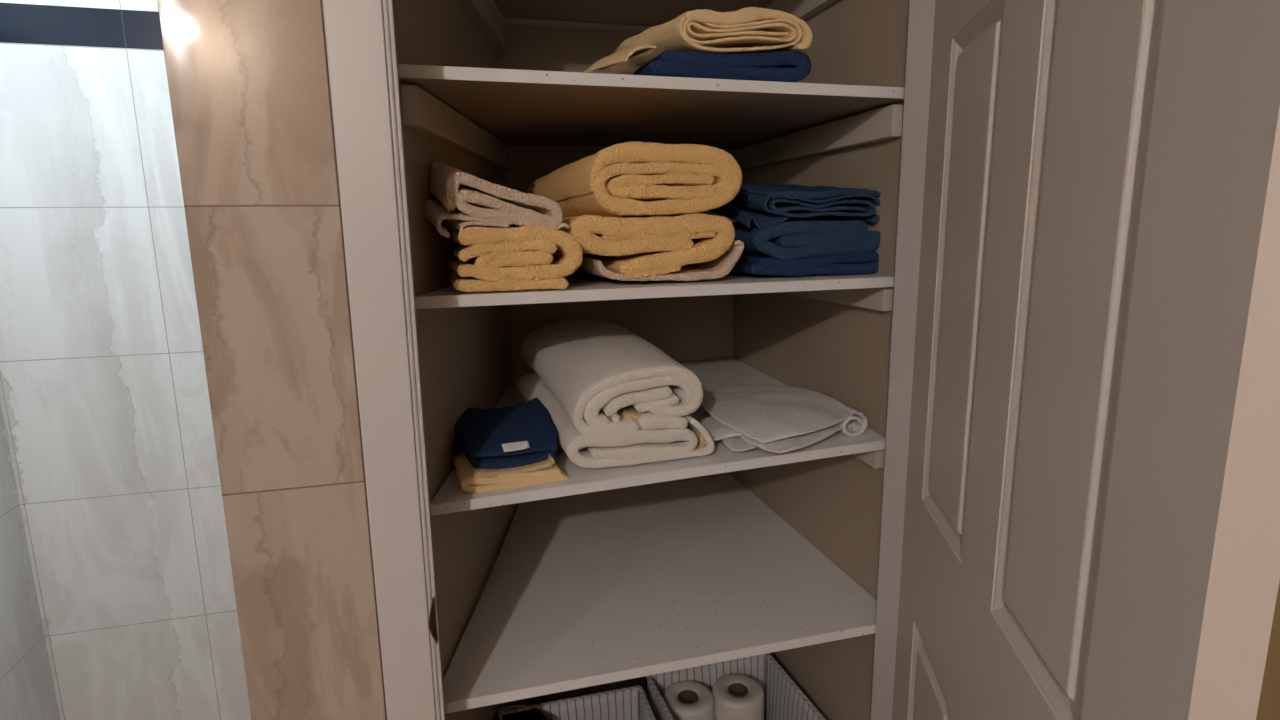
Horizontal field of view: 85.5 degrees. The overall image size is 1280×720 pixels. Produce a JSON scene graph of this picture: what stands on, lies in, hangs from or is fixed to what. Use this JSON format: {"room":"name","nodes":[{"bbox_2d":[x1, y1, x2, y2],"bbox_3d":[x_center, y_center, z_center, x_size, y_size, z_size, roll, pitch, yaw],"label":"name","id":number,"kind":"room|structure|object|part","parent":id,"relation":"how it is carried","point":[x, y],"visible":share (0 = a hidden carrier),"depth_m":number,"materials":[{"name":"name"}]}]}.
{"room":"bathroom","nodes":[
{"label":"bathroom","id":0,"kind":"room"},
{"bbox_2d":[0,403,59,719],"bbox_3d":[-0.935,0.293,-0.195,0.100,2.420,3.356,-4,11,-15],"label":"wall","id":1,"kind":"structure","parent":0,"point":[27,692],"depth_m":1.44,"materials":[{"name":"white tile"}]},
{"bbox_2d":[0,0,250,719],"bbox_3d":[-1.051,-0.027,1.523,0.779,2.420,0.080,-4,11,-15],"label":"wall","id":2,"kind":"structure","parent":0,"point":[105,402],"depth_m":1.47,"materials":[{"name":"white tile"}]},
{"bbox_2d":[157,0,385,719],"bbox_3d":[-0.390,0.104,0.775,0.146,2.420,0.008,-4,11,-15],"label":"tiled wall","id":3,"kind":"structure","parent":0,"point":[248,79],"depth_m":0.75,"materials":[{"name":"beige tile"}]},
{"bbox_2d":[321,0,445,719],"bbox_3d":[-0.280,0.256,0.827,0.066,2.100,0.024,-4,11,-15],"label":"trim","id":4,"kind":"structure","parent":3,"relation":"attached to","point":[361,44],"depth_m":0.76,"materials":[{"name":"paint"}]},
{"bbox_2d":[393,0,528,719],"bbox_3d":[-0.390,0.021,1.217,0.378,2.420,0.860,-4,11,-15],"label":"wall","id":5,"kind":"structure","parent":0,"point":[465,353],"depth_m":1.06,"materials":[{"name":"paint"}]},
{"bbox_2d":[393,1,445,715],"bbox_3d":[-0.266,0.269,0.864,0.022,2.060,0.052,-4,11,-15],"label":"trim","id":6,"kind":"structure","parent":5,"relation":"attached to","point":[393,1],"depth_m":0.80,"materials":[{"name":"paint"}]},
{"bbox_2d":[429,573,438,644],"bbox_3d":[-0.257,0.308,0.859,0.009,0.072,0.066,-4,11,-15],"label":"strike plate","id":7,"kind":"object","parent":5,"relation":"attached to","point":[432,618],"visible":0.78,"depth_m":0.83,"materials":[{"name":"brown metal"}]},
{"bbox_2d":[401,85,509,168],"bbox_3d":[-0.287,-0.374,1.171,0.018,0.048,0.639,-1,11,0],"label":"cleat","id":8,"kind":"object","parent":5,"relation":"attached to","point":[424,113],"visible":1,"depth_m":1.01,"materials":[{"name":"paint"}]},
{"bbox_2d":[461,0,504,46],"bbox_3d":[-0.290,-0.623,1.121,0.018,0.060,0.645,-1,11,0],"label":"cleat","id":9,"kind":"object","parent":5,"relation":"attached to","point":[486,13],"visible":1,"depth_m":1.31,"materials":[{"name":"paint"}]},
{"bbox_2d":[497,25,735,705],"bbox_3d":[-0.038,-0.069,1.673,0.542,2.420,0.060,-4,11,-15],"label":"wall","id":10,"kind":"structure","parent":0,"point":[691,328],"depth_m":1.59,"materials":[{"name":"paint"}]},
{"bbox_2d":[503,17,651,32],"bbox_3d":[-0.036,-0.723,1.511,0.541,0.010,0.020,-4,11,-15],"label":"cleat","id":11,"kind":"object","parent":10,"relation":"attached to","point":[507,20],"visible":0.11,"depth_m":1.48,"materials":[{"name":"paint"}]},
{"bbox_2d":[430,357,885,515],"bbox_3d":[-0.027,0.102,1.329,0.709,0.063,0.650,-4,11,-15],"label":"shelf","id":12,"kind":"object","parent":10,"relation":"attached to","point":[714,374],"visible":0.39,"depth_m":1.05,"materials":[{"name":"paint"}]},
{"bbox_2d":[453,452,566,491],"bbox_3d":[-0.210,0.152,1.073,0.164,0.025,0.206,-4,11,-15],"label":"washcloth","id":13,"kind":"object","parent":12,"relation":"on","point":[469,481],"visible":0.3,"depth_m":0.98,"materials":[{"name":"yellow fabric"}]},
{"bbox_2d":[452,397,557,468],"bbox_3d":[-0.223,0.112,1.110,0.162,0.055,0.303,-4,11,-16],"label":"washcloth","id":14,"kind":"object","parent":13,"relation":"on","point":[523,433],"visible":0.9,"depth_m":1.03,"materials":[{"name":"blue fabric"}]},
{"bbox_2d":[466,454,554,475],"bbox_3d":[-0.207,0.137,1.063,0.127,0.022,0.186,-4,11,-15],"label":"washcloth","id":15,"kind":"object","parent":13,"relation":"on","point":[548,462],"visible":0.23,"depth_m":0.98,"materials":[{"name":"beige fabric"}]},
{"bbox_2d":[519,372,713,468],"bbox_3d":[-0.063,0.081,1.216,0.233,0.087,0.422,-4,11,-19],"label":"folded towel","id":16,"kind":"object","parent":12,"relation":"on","point":[651,438],"visible":0.43,"depth_m":1.03,"materials":[{"name":"white fabric"}]},
{"bbox_2d":[520,317,703,433],"bbox_3d":[-0.072,0.009,1.226,0.204,0.123,0.461,-4,11,-19],"label":"folded towel","id":17,"kind":"object","parent":16,"relation":"on","point":[588,365],"visible":1,"depth_m":1.05,"materials":[{"name":"white fabric"}]},
{"bbox_2d":[618,405,648,421],"bbox_3d":[-0.005,0.070,1.117,0.097,0.022,0.167,-4,11,-15],"label":"folded cloth","id":18,"kind":"object","parent":16,"relation":"on","point":[629,412],"visible":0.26,"depth_m":1.03,"materials":[{"name":"yellow fabric"}]},
{"bbox_2d":[686,426,704,448],"bbox_3d":[0.082,0.117,1.113,0.016,0.028,0.102,-4,11,-15],"label":"folded cloth","id":19,"kind":"object","parent":16,"relation":"on","point":[700,440],"visible":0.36,"depth_m":1.07,"materials":[{"name":"yellow fabric"}]},
{"bbox_2d":[699,383,867,452],"bbox_3d":[0.210,0.091,1.196,0.277,0.045,0.291,-8,13,-33],"label":"folded cloth","id":20,"kind":"object","parent":12,"relation":"on","point":[778,417],"visible":1,"depth_m":1.13,"materials":[{"name":"white fabric"}]},
{"bbox_2d":[732,0,909,719],"bbox_3d":[0.504,-0.029,1.424,0.445,2.420,0.826,-4,11,-15],"label":"wall","id":21,"kind":"structure","parent":0,"point":[842,352],"depth_m":1.25,"materials":[{"name":"paint"}]},
{"bbox_2d":[493,0,774,26],"bbox_3d":[-0.037,-0.676,1.183,0.709,0.016,0.650,-4,11,-15],"label":"shelf","id":22,"kind":"object","parent":21,"relation":"attached to","point":[652,13],"visible":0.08,"depth_m":1.40,"materials":[{"name":"paint"}]},
{"bbox_2d":[398,64,904,148],"bbox_3d":[-0.034,-0.425,1.230,0.709,0.016,0.650,-4,11,-15],"label":"shelf","id":23,"kind":"object","parent":21,"relation":"attached to","point":[516,107],"visible":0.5,"depth_m":1.04,"materials":[{"name":"paint"}]},
{"bbox_2d":[632,50,809,81],"bbox_3d":[0.088,-0.435,1.088,0.255,0.044,0.268,-4,11,-15],"label":"folded towel","id":24,"kind":"object","parent":23,"relation":"on","point":[777,66],"visible":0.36,"depth_m":0.97,"materials":[{"name":"blue fabric"}]},
{"bbox_2d":[583,5,812,74],"bbox_3d":[0.056,-0.474,1.084,0.306,0.091,0.306,-4,11,-15],"label":"folded towel","id":25,"kind":"object","parent":24,"relation":"on","point":[750,28],"visible":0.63,"depth_m":0.96,"materials":[{"name":"beige fabric"}]},
{"bbox_2d":[415,271,894,308],"bbox_3d":[-0.030,-0.153,1.281,0.709,0.020,0.650,-4,11,-15],"label":"shelf","id":26,"kind":"object","parent":21,"relation":"attached to","point":[582,286],"visible":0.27,"depth_m":0.98,"materials":[{"name":"paint"}]},
{"bbox_2d":[448,226,581,290],"bbox_3d":[-0.191,-0.153,1.015,0.180,0.088,0.220,-4,11,-15],"label":"folded towel","id":27,"kind":"object","parent":26,"relation":"on","point":[530,257],"visible":0.98,"depth_m":0.91,"materials":[{"name":"beige fabric"}]},
{"bbox_2d":[425,162,567,237],"bbox_3d":[-0.224,-0.234,0.993,0.209,0.111,0.206,-4,11,-15],"label":"folded towel","id":28,"kind":"object","parent":27,"relation":"on","point":[463,200],"visible":0.88,"depth_m":0.91,"materials":[{"name":"beige fabric"}]},
{"bbox_2d":[576,240,743,281],"bbox_3d":[0.002,-0.168,1.138,0.235,0.060,0.306,-4,11,-15],"label":"folded towel","id":29,"kind":"object","parent":26,"relation":"on","point":[721,267],"visible":0.41,"depth_m":1.02,"materials":[{"name":"beige fabric"}]},
{"bbox_2d":[557,212,734,279],"bbox_3d":[-0.036,-0.191,1.152,0.262,0.097,0.371,-4,11,-15],"label":"folded towel","id":30,"kind":"object","parent":29,"relation":"on","point":[637,247],"visible":0.88,"depth_m":0.98,"materials":[{"name":"beige fabric"}]},
{"bbox_2d":[527,142,741,217],"bbox_3d":[-0.037,-0.281,1.160,0.228,0.112,0.432,-5,11,-21],"label":"folded towel","id":31,"kind":"object","parent":30,"relation":"on","point":[632,179],"visible":0.88,"depth_m":0.98,"materials":[{"name":"beige fabric"}]},
{"bbox_2d":[732,252,878,275],"bbox_3d":[0.235,-0.178,1.238,0.240,0.040,0.332,-4,11,-15],"label":"folded towel","id":32,"kind":"object","parent":26,"relation":"on","point":[846,264],"visible":0.52,"depth_m":1.09,"materials":[{"name":"blue fabric"}]},
{"bbox_2d":[732,219,879,260],"bbox_3d":[0.235,-0.215,1.230,0.236,0.063,0.340,-4,11,-15],"label":"folded towel","id":33,"kind":"object","parent":32,"relation":"on","point":[805,238],"visible":0.77,"depth_m":1.07,"materials":[{"name":"blue fabric"}]},
{"bbox_2d":[708,183,880,227],"bbox_3d":[0.233,-0.276,1.222,0.243,0.087,0.324,-4,11,-15],"label":"folded towel","id":34,"kind":"object","parent":33,"relation":"on","point":[763,205],"visible":0.88,"depth_m":1.09,"materials":[{"name":"blue fabric"}]},
{"bbox_2d":[443,475,876,713],"bbox_3d":[-0.022,0.387,1.355,0.722,0.020,0.702,-4,11,-15],"label":"shelf","id":35,"kind":"object","parent":21,"relation":"attached to","point":[584,590],"visible":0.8,"depth_m":1.20,"materials":[{"name":"paint"}]},
{"bbox_2d":[767,0,837,20],"bbox_3d":[0.299,-0.659,1.275,0.019,0.060,0.620,-4,11,-15],"label":"cleat","id":36,"kind":"object","parent":21,"relation":"attached to","point":[803,10],"visible":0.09,"depth_m":1.26,"materials":[{"name":"paint"}]},
{"bbox_2d":[732,105,903,169],"bbox_3d":[0.302,-0.409,1.321,0.019,0.046,0.620,-4,11,-15],"label":"cleat","id":37,"kind":"object","parent":21,"relation":"attached to","point":[885,123],"visible":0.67,"depth_m":1.20,"materials":[{"name":"paint"}]},
{"bbox_2d":[780,287,893,310],"bbox_3d":[0.306,-0.148,1.371,0.019,0.036,0.620,-4,11,-15],"label":"cleat","id":38,"kind":"object","parent":21,"relation":"attached to","point":[881,299],"visible":0.44,"depth_m":1.14,"materials":[{"name":"paint"}]},
{"bbox_2d":[851,449,884,468],"bbox_3d":[0.309,0.096,1.416,0.019,0.054,0.620,-4,11,-15],"label":"cleat","id":39,"kind":"object","parent":21,"relation":"attached to","point":[875,459],"visible":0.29,"depth_m":1.13,"materials":[{"name":"paint"}]},
{"bbox_2d":[871,0,935,719],"bbox_3d":[0.383,0.229,1.032,0.016,2.060,0.057,-4,11,-15],"label":"trim","id":40,"kind":"structure","parent":21,"relation":"attached to","point":[921,12],"depth_m":0.98,"materials":[{"name":"paint"}]},
{"bbox_2d":[892,0,1279,719],"bbox_3d":[0.317,0.297,0.696,0.089,2.028,0.642,1,11,9],"label":"door","id":41,"kind":"structure","parent":21,"relation":"in","point":[1091,530],"depth_m":0.45,"materials":[{"name":"paint"}]},
{"bbox_3d":[-0.016,0.939,1.486,0.709,0.016,0.650,-4,11,-15],"label":"shelf","id":42,"kind":"object","parent":21,"relation":"attached to","visible":0},
{"bbox_2d":[498,685,655,719],"bbox_3d":[-0.102,0.830,1.287,0.289,0.272,0.253,-4,11,-15],"label":"storage bin","id":43,"kind":"object","parent":42,"relation":"on","point":[629,703],"visible":0.98,"depth_m":1.39,"materials":[{"name":"fabric"}]},
{"bbox_2d":[493,705,549,719],"bbox_3d":[-0.233,0.823,1.317,0.142,0.268,0.142,-4,11,-15],"label":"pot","id":44,"kind":"object","parent":43,"relation":"in","point":[534,713],"visible":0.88,"depth_m":1.34,"materials":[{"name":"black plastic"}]},
{"bbox_3d":[-0.133,0.809,1.401,0.281,0.272,0.010,-4,11,-15],"label":"panel","id":45,"kind":"part","parent":43,"relation":"part of","materials":[{"name":"fabric"}]},
{"bbox_3d":[0.030,0.822,1.322,0.010,0.272,0.245,-4,11,-15],"label":"panel","id":46,"kind":"part","parent":43,"relation":"part of","materials":[{"name":"fabric"}]},
{"bbox_2d":[646,653,825,719],"bbox_3d":[0.192,0.808,1.381,0.294,0.272,0.288,-4,11,-15],"label":"storage bin","id":47,"kind":"object","parent":42,"relation":"on","point":[783,699],"visible":0.56,"depth_m":1.47,"materials":[{"name":"fabric"}]},
{"bbox_3d":[0.063,0.816,1.348,0.010,0.272,0.280,-4,11,-17],"label":"panel","id":48,"kind":"part","parent":47,"relation":"part of","materials":[{"name":"fabric"}]},
{"bbox_2d":[662,681,713,719],"bbox_3d":[0.100,0.807,1.443,0.107,0.244,0.107,-4,11,-15],"label":"paper roll","id":49,"kind":"object","parent":47,"relation":"in","point":[685,700],"visible":1,"depth_m":1.41,"materials":[{"name":"paper"}]},
{"bbox_3d":[0.150,0.785,1.510,0.272,0.272,0.010,-4,11,-15],"label":"panel","id":50,"kind":"part","parent":47,"relation":"part of","materials":[{"name":"fabric"}]},
{"bbox_2d":[712,674,763,719],"bbox_3d":[0.205,0.802,1.463,0.107,0.244,0.107,-4,11,-15],"label":"paper roll","id":51,"kind":"object","parent":47,"relation":"in","point":[736,696],"visible":1,"depth_m":1.42,"materials":[{"name":"paper"}]},
{"bbox_3d":[0.320,0.800,1.415,0.010,0.272,0.280,-4,11,-17],"label":"panel","id":52,"kind":"part","parent":47,"relation":"part of","materials":[{"name":"fabric"}]},
{"bbox_2d":[1256,581,1279,719],"bbox_3d":[1.083,0.168,0.331,0.100,2.420,3.356,-4,11,-15],"label":"wall","id":53,"kind":"structure","parent":0,"point":[1269,701],"depth_m":0.97,"materials":[{"name":"beige paint"}]}
]}

